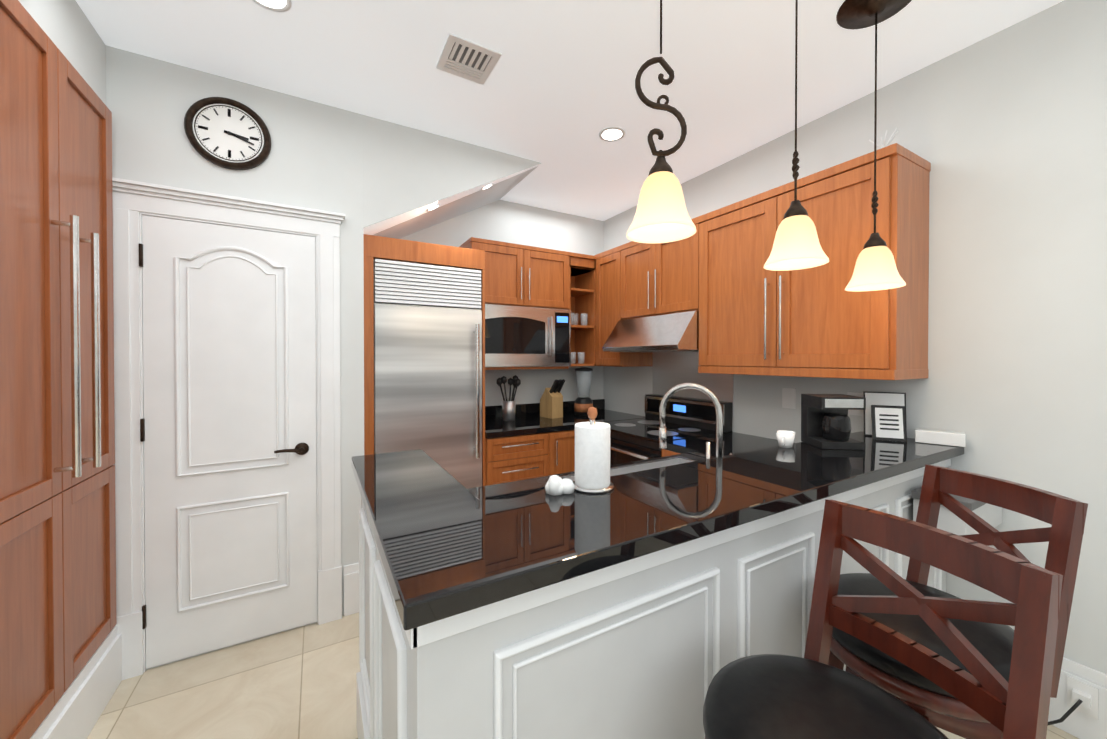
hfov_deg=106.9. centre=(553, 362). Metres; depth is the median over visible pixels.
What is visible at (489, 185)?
recessed light
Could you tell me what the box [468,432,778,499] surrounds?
countertop
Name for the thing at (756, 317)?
upper cabinet
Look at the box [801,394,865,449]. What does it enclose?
coffee maker
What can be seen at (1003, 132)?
wall
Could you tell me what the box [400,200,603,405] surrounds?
wall
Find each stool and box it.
[703,499,1062,738]
[828,464,1087,738]
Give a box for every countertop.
[351,431,963,629]
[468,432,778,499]
[485,399,644,438]
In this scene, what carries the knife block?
on the countertop at (528, 420)
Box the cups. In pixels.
[776,430,795,447]
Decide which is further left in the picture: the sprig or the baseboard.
the sprig
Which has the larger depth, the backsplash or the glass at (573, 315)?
the glass at (573, 315)
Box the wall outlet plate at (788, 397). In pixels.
[782,388,795,408]
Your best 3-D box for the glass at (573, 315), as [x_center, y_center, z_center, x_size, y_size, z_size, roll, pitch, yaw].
[0.199,-0.371,3.608,0.199,0.110,0.118,0,1,-21]
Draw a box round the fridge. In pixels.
[373,259,481,488]
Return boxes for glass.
[571,313,587,324]
[571,352,584,363]
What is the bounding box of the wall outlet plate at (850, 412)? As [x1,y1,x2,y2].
[847,392,863,415]
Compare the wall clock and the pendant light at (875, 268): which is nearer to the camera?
the pendant light at (875, 268)
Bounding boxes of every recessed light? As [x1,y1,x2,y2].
[252,0,291,11]
[427,204,440,211]
[481,183,493,189]
[599,127,624,141]
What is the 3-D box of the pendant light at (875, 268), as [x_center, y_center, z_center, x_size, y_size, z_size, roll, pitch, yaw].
[1.219,-0.820,1.555,0.250,1.074,0.250,0,1,-30]
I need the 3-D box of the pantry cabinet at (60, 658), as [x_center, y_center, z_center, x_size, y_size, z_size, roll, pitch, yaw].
[-1.915,0.160,1.271,0.681,2.450,0.862,0,1,-30]
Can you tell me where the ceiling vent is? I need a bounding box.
[436,33,501,84]
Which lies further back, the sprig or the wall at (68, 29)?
the sprig
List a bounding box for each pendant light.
[626,0,695,243]
[763,0,828,270]
[836,0,911,291]
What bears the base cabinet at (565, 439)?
on the floor
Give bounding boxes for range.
[604,394,732,464]
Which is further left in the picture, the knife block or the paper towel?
the knife block
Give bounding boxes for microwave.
[485,304,570,366]
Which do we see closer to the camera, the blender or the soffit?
the soffit
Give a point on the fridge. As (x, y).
(427, 359)
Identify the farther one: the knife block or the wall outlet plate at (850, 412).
the knife block
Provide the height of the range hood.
0.252 m
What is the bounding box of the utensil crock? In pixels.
[496,375,520,420]
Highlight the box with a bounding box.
[915,429,965,446]
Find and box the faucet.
[659,383,731,458]
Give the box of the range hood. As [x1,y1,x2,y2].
[602,311,698,351]
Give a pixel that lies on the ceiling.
(555, 94)
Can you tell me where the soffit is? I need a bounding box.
[363,115,541,238]
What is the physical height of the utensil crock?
0.362 m
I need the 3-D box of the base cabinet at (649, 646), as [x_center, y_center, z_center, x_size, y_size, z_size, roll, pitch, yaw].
[0.507,0.891,1.689,2.307,0.980,1.033,0,1,-30]
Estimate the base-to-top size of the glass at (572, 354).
0.100 m
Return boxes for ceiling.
[76,0,1063,220]
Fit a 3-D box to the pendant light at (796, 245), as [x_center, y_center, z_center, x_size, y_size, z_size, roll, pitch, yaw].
[0.784,-0.826,1.327,0.184,1.020,0.184,0,1,-30]
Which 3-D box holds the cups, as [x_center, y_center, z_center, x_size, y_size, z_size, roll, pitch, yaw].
[0.993,0.332,1.764,0.144,0.055,0.102,0,1,-30]
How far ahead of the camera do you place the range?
2.84 m
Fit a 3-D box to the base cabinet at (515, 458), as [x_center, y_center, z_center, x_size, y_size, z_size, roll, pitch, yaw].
[-0.381,0.938,3.157,0.527,0.860,0.647,0,1,-30]
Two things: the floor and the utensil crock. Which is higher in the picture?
the utensil crock
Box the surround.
[363,234,484,485]
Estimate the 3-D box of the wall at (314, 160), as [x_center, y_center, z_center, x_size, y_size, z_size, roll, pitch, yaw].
[-2.006,0.006,2.226,1.705,2.740,0.870,0,1,-30]
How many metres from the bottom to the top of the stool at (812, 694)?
1.062 m
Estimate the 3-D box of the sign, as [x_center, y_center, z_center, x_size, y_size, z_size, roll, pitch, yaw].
[1.566,0.252,1.942,0.190,0.215,0.192,0,1,-30]
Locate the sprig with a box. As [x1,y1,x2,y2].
[869,128,898,149]
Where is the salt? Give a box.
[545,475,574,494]
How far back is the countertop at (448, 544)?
1.01 m
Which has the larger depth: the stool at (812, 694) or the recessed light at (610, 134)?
the recessed light at (610, 134)
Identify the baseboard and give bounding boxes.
[1048,657,1106,738]
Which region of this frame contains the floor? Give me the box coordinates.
[87,613,1078,738]
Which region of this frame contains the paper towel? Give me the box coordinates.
[573,407,613,493]
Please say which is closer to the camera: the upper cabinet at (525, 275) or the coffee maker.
the coffee maker
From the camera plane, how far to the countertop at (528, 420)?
3.34 m
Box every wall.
[18,0,105,104]
[106,45,363,669]
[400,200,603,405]
[603,0,1106,673]
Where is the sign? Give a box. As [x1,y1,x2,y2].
[863,391,906,441]
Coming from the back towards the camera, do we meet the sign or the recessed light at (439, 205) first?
the recessed light at (439, 205)
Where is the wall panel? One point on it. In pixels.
(953, 523)
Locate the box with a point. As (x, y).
(950, 438)
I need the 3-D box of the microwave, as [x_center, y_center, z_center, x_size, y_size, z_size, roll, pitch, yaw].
[-0.302,-0.199,3.332,0.840,0.468,0.404,0,1,-30]
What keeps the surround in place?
on the floor
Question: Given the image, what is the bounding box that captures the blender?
[574,367,592,415]
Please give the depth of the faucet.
1.65 m
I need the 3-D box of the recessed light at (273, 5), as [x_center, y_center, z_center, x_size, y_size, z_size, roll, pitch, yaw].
[-1.055,-1.354,1.510,0.155,0.006,0.155,0,1,15]
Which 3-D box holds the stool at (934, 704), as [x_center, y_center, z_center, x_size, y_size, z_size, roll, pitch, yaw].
[0.959,0.850,1.064,0.500,1.076,0.430,0,1,-7]
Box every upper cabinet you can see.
[459,237,595,369]
[594,143,930,379]
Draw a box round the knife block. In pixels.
[540,379,564,418]
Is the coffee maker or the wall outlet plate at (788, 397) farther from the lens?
the wall outlet plate at (788, 397)
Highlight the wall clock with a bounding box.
[184,97,271,169]
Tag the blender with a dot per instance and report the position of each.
(582, 405)
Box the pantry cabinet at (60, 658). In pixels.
[0,0,121,738]
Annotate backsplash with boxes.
[653,352,733,416]
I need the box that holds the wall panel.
[911,487,1001,534]
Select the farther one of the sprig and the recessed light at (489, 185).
the recessed light at (489, 185)
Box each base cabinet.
[356,458,950,738]
[485,432,556,485]
[557,430,574,473]
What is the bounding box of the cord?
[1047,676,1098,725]
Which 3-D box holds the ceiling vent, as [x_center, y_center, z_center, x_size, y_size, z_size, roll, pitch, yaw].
[-0.385,-1.356,1.850,0.230,0.008,0.230,0,1,-30]
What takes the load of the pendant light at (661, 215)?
hanging from the ceiling

